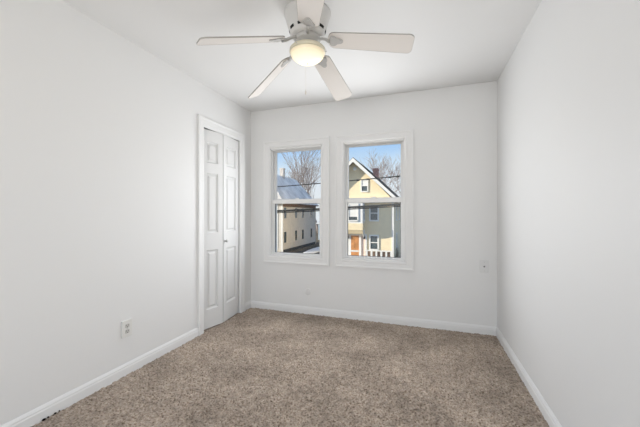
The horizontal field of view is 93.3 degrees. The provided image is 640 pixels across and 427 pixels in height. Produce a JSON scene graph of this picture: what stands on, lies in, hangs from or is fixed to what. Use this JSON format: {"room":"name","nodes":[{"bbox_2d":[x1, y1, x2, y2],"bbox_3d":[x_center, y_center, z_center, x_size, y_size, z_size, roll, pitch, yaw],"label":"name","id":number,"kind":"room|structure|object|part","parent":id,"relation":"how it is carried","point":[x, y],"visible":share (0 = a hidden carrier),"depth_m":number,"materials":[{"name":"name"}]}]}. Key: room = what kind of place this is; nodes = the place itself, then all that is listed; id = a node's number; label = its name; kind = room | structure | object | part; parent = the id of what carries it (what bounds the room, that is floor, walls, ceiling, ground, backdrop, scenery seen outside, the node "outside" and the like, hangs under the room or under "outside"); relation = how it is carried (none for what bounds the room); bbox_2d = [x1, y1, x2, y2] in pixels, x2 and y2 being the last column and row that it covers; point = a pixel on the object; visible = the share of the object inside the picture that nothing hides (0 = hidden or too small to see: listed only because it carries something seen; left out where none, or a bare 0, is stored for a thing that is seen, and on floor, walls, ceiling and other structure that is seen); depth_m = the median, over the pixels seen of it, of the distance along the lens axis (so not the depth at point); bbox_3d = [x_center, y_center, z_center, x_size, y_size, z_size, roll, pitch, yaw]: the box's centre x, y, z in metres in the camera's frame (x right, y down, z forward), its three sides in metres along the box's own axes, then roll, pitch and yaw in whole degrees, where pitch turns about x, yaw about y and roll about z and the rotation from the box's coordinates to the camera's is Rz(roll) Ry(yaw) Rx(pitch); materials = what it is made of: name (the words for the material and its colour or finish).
{"room":"empty bedroom","nodes":[
{"label":"empty bedroom","id":0,"kind":"room"},
{"bbox_2d":[0,0,250,425],"bbox_3d":[-1.544,-0.053,1.945,0.160,2.600,3.795,0,0,19],"label":"wall","id":1,"kind":"structure","parent":0,"point":[98,131],"depth_m":1.93,"materials":[{"name":"white paint"}]},
{"bbox_2d":[0,327,198,426],"bbox_3d":[-1.612,1.109,1.480,0.014,0.086,2.869,0,0,19],"label":"baseboard","id":2,"kind":"structure","parent":1,"relation":"attached to","point":[35,416],"depth_m":1.94,"materials":[{"name":"white wood"}]},
{"bbox_2d":[121,318,131,338],"bbox_3d":[-1.379,0.818,2.157,0.014,0.118,0.076,0,0,19],"label":"electrical outlet","id":3,"kind":"object","parent":1,"relation":"attached to","point":[126,326],"visible":1,"depth_m":2.15,"materials":[{"name":"white plastic"}]},
{"bbox_2d":[204,127,237,329],"bbox_3d":[-1.047,0.148,3.209,0.159,1.978,0.606,0,0,19],"label":"door","id":4,"kind":"structure","parent":1,"relation":"in","point":[220,150],"depth_m":3.13,"materials":[{"name":"white wood"}]},
{"bbox_2d":[197,114,244,335],"bbox_3d":[-1.093,0.108,3.223,0.181,2.088,0.766,0,0,19],"label":"trim","id":5,"kind":"structure","parent":1,"relation":"attached to","point":[202,121],"depth_m":2.95,"materials":[{"name":"white wood"}]},
{"bbox_2d":[245,301,250,310],"bbox_3d":[-0.871,1.109,3.636,0.014,0.086,0.160,0,0,19],"label":"baseboard","id":6,"kind":"structure","parent":1,"relation":"attached to","point":[248,304],"depth_m":3.63,"materials":[{"name":"white wood"}]},
{"bbox_2d":[31,307,548,426],"bbox_3d":[-0.207,1.147,1.486,2.667,0.018,3.795,0,0,19],"label":"floor","id":7,"kind":"structure","parent":0,"point":[257,367],"depth_m":2.05,"materials":[{"name":"beige carpet"}]},
{"bbox_2d":[61,0,541,111],"bbox_3d":[-0.207,-1.313,1.486,2.987,0.120,4.115,0,0,19],"label":"ceiling","id":8,"kind":"structure","parent":0,"point":[457,42],"depth_m":2.17,"materials":[{"name":"white paint"}]},
{"bbox_2d":[196,0,414,100],"bbox_3d":[-0.036,-1.021,1.892,1.198,0.468,1.246,0,0,19],"label":"ceiling fan","id":9,"kind":"object","parent":8,"relation":"hanging from","point":[307,21],"visible":1,"depth_m":1.83,"materials":[{"name":"white metal"}]},
{"bbox_3d":[-0.435,-0.980,1.711,0.483,0.167,0.142,0,0,-30],"label":"blade","id":10,"kind":"part","parent":9,"relation":"part of","materials":[{"name":"white"}]},
{"bbox_3d":[-0.364,-0.966,2.163,0.126,0.202,0.441,0,0,-44],"label":"blade","id":11,"kind":"part","parent":9,"relation":"part of","materials":[{"name":"white"}]},
{"bbox_3d":[-0.078,-0.976,1.893,0.214,0.066,0.214,0,0,19],"label":"lamp shade","id":12,"kind":"part","parent":9,"relation":"part of","materials":[{"name":"beige glass"}]},
{"bbox_3d":[-0.056,-1.031,1.486,0.142,0.112,0.466,0,0,-6],"label":"blade","id":13,"kind":"part","parent":9,"relation":"part of","materials":[{"name":"white"}]},
{"bbox_3d":[0.105,-1.000,2.256,0.142,0.146,0.464,0,0,24],"label":"blade","id":14,"kind":"part","parent":9,"relation":"part of","materials":[{"name":"white"}]},
{"bbox_3d":[0.302,-1.045,1.834,0.511,0.095,0.142,0,0,7],"label":"blade","id":15,"kind":"part","parent":9,"relation":"part of","materials":[{"name":"white"}]},
{"bbox_2d":[251,81,496,326],"bbox_3d":[0.436,-0.053,3.355,2.987,2.600,0.160,0,0,19],"label":"wall","id":16,"kind":"structure","parent":0,"point":[455,127],"depth_m":3.05,"materials":[{"name":"white paint"}]},
{"bbox_2d":[263,136,329,265],"bbox_3d":[-0.256,-0.141,3.609,0.842,1.451,0.231,0,0,19],"label":"window","id":17,"kind":"structure","parent":16,"relation":"in","point":[270,201],"depth_m":3.54,"materials":[{"name":"white"}]},
{"bbox_3d":[-0.261,-0.143,3.594,0.660,1.270,0.162,0,0,19],"label":"frame","id":18,"kind":"part","parent":17,"relation":"part of","materials":[{"name":"white plastic"}]},
{"bbox_3d":[-0.271,0.155,3.567,0.634,0.650,0.032,0,0,19],"label":"sash","id":19,"kind":"part","parent":17,"relation":"part of","materials":[{"name":"clear glass"}]},
{"bbox_3d":[-0.257,-0.452,3.606,0.634,0.628,0.032,0,0,19],"label":"sash","id":20,"kind":"part","parent":17,"relation":"part of","materials":[{"name":"clear glass"}]},
{"bbox_2d":[305,289,310,294],"bbox_3d":[-0.138,0.895,3.466,0.076,0.076,0.004,0,0,19],"label":"blank plate","id":21,"kind":"object","parent":16,"relation":"attached to","point":[307,291],"visible":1,"depth_m":3.46,"materials":[{"name":"white plastic"}]},
{"bbox_2d":[334,129,413,270],"bbox_3d":[0.595,-0.141,3.316,0.842,1.451,0.231,0,0,19],"label":"window","id":22,"kind":"structure","parent":16,"relation":"in","point":[342,143],"depth_m":3.23,"materials":[{"name":"white"}]},
{"bbox_3d":[0.590,-0.143,3.301,0.660,1.270,0.162,0,0,19],"label":"frame","id":23,"kind":"part","parent":22,"relation":"part of","materials":[{"name":"white plastic"}]},
{"bbox_3d":[0.581,0.155,3.274,0.634,0.650,0.032,0,0,19],"label":"sash","id":24,"kind":"part","parent":22,"relation":"part of","materials":[{"name":"clear glass"}]},
{"bbox_3d":[0.594,-0.452,3.313,0.634,0.628,0.032,0,0,19],"label":"sash","id":25,"kind":"part","parent":22,"relation":"part of","materials":[{"name":"clear glass"}]},
{"bbox_2d":[251,301,496,335],"bbox_3d":[0.407,1.109,3.273,2.667,0.086,0.014,0,0,19],"label":"baseboard","id":26,"kind":"structure","parent":16,"relation":"attached to","point":[423,323],"depth_m":3.18,"materials":[{"name":"white wood"}]},
{"bbox_2d":[480,260,488,272],"bbox_3d":[1.563,0.501,2.872,0.074,0.118,0.020,0,0,19],"label":"cable plate","id":27,"kind":"object","parent":16,"relation":"attached to","point":[484,264],"visible":1,"depth_m":2.87,"materials":[{"name":"white plastic"}]},
{"bbox_2d":[497,0,639,426],"bbox_3d":[1.129,-0.053,1.026,0.160,2.600,3.795,0,0,19],"label":"wall","id":28,"kind":"structure","parent":0,"point":[568,92],"depth_m":1.40,"materials":[{"name":"white paint"}]},
{"bbox_2d":[496,327,561,426],"bbox_3d":[1.047,1.109,1.054,0.014,0.086,3.795,0,0,19],"label":"baseboard","id":29,"kind":"structure","parent":28,"relation":"attached to","point":[548,415],"depth_m":1.93,"materials":[{"name":"white wood"}]},
{"label":"outside","id":30,"kind":"structure","parent":0,"visible":0},
{"bbox_3d":[-0.336,4.537,14.392,130.000,0.020,8.000,0,0,19],"label":"road","id":31,"kind":"object","parent":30,"visible":0},
{"bbox_3d":[-7.427,-0.153,15.298,0.312,9.400,1.700,0,0,19],"label":"utility pole","id":32,"kind":"object","parent":31,"relation":"on","visible":0},
{"bbox_2d":[277,203,399,211],"bbox_3d":[0.595,-0.333,12.486,16.724,0.844,0.134,0,0,19],"label":"cable","id":33,"kind":"object","parent":32,"relation":"attached to","point":[398,204],"visible":0.22,"depth_m":12.19,"materials":[{"name":"grey plastic"}]},
{"bbox_2d":[277,206,399,212],"bbox_3d":[0.633,-0.263,12.599,16.722,0.820,0.040,0,0,19],"label":"cable","id":34,"kind":"object","parent":32,"relation":"attached to","point":[388,206],"visible":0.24,"depth_m":12.30,"materials":[{"name":"grey plastic"}]},
{"bbox_2d":[277,176,400,186],"bbox_3d":[0.595,-1.443,12.486,16.722,0.860,0.064,0,0,19],"label":"cable","id":35,"kind":"object","parent":32,"relation":"attached to","point":[388,176],"visible":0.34,"depth_m":12.13,"materials":[{"name":"grey plastic"}]},
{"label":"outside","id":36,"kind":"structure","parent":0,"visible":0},
{"bbox_2d":[296,245,319,253],"bbox_3d":[-0.705,4.537,36.991,3.000,0.020,34.500,0,0,19],"label":"driveway","id":37,"kind":"structure","parent":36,"point":[302,251],"depth_m":36.31,"materials":[{"name":"grey asphalt"}]},
{"bbox_2d":[304,247,319,252],"bbox_3d":[-0.163,4.472,38.457,2.014,0.140,12.293,0,0,19],"label":"snow bank","id":38,"kind":"object","parent":37,"relation":"on","point":[317,249],"visible":0.38,"depth_m":36.33,"materials":[{"name":"white snow"}]},
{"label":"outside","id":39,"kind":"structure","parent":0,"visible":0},
{"bbox_2d":[288,228,319,252],"bbox_3d":[18.644,4.697,69.566,130.000,0.300,136.305,0,0,19],"label":"ground","id":40,"kind":"structure","parent":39,"point":[317,240],"depth_m":42.05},
{"bbox_2d":[284,153,307,187],"bbox_3d":[-6.739,-6.899,90.376,10.073,23.007,11.889,0,0,19],"label":"bare tree","id":41,"kind":"object","parent":40,"relation":"on","point":[289,153],"visible":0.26,"depth_m":90.34,"materials":[{"name":"brown plant"}]},
{"bbox_2d":[277,168,318,251],"bbox_3d":[-6.044,-0.728,41.577,8.220,10.550,12.040,0,0,19],"label":"house","id":42,"kind":"structure","parent":40,"relation":"on","point":[295,230],"depth_m":38.86,"materials":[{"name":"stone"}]},
{"bbox_2d":[281,150,320,192],"bbox_3d":[-3.058,-5.105,53.625,10.000,19.383,9.291,0,0,-20],"label":"bare tree","id":43,"kind":"object","parent":40,"relation":"on","point":[307,154],"visible":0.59,"depth_m":54.56,"materials":[{"name":"brown plant"}]},
{"bbox_2d":[286,159,320,232],"bbox_3d":[-3.594,-4.668,72.906,10.390,18.534,10.382,0,0,19],"label":"bare tree","id":44,"kind":"object","parent":40,"relation":"on","point":[299,159],"visible":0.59,"depth_m":72.72,"materials":[{"name":"brown plant"}]},
{"bbox_2d":[316,221,319,239],"bbox_3d":[2.333,1.797,55.352,4.000,5.500,6.800,0,0,19],"label":"garage","id":45,"kind":"structure","parent":40,"relation":"on","point":[318,222],"depth_m":52.90,"materials":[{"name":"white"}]},
{"bbox_2d":[348,157,399,256],"bbox_3d":[5.303,-0.163,31.540,6.710,9.420,13.700,0,0,19],"label":"gabled house","id":46,"kind":"structure","parent":40,"relation":"on","point":[373,231],"depth_m":25.90,"materials":[{"name":"yellow wood"}]},
{"bbox_2d":[349,205,356,216],"bbox_3d":[2.806,-0.263,25.555,0.700,1.020,0.008,0,0,19],"label":"blind","id":47,"kind":"object","parent":46,"relation":"hanging from","point":[352,213],"depth_m":25.54,"materials":[{"name":"white"}]},
{"bbox_3d":[3.067,2.892,26.409,0.720,2.010,0.060,0,0,19],"label":"door","id":48,"kind":"part","parent":46,"relation":"part of","materials":[{"name":"orange wood"}]},
{"bbox_3d":[4.636,2.457,25.896,0.600,1.100,0.028,0,0,19],"label":"pane","id":49,"kind":"part","parent":46,"relation":"part of","materials":[{"name":"clear glass"}]},
{"bbox_3d":[4.636,-0.063,25.896,0.600,1.180,0.028,0,0,19],"label":"pane","id":50,"kind":"part","parent":46,"relation":"part of","materials":[{"name":"clear glass"}]},
{"bbox_3d":[4.735,3.407,24.555,2.180,0.880,0.080,0,0,19],"label":"porch rail","id":51,"kind":"part","parent":46,"relation":"part of","materials":[{"name":"white wood"}]},
{"bbox_2d":[360,149,400,194],"bbox_3d":[11.697,-2.577,45.705,10.948,14.384,9.878,0,0,-35],"label":"bare tree","id":52,"kind":"object","parent":40,"relation":"on","point":[384,164],"visible":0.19,"depth_m":44.74,"materials":[{"name":"brown plant"}]},
{"bbox_2d":[365,156,400,193],"bbox_3d":[12.887,-4.379,61.426,11.032,17.964,13.218,0,0,19],"label":"bare tree","id":53,"kind":"object","parent":40,"relation":"on","point":[387,172],"visible":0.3,"depth_m":62.20,"materials":[{"name":"brown plant"}]}
]}

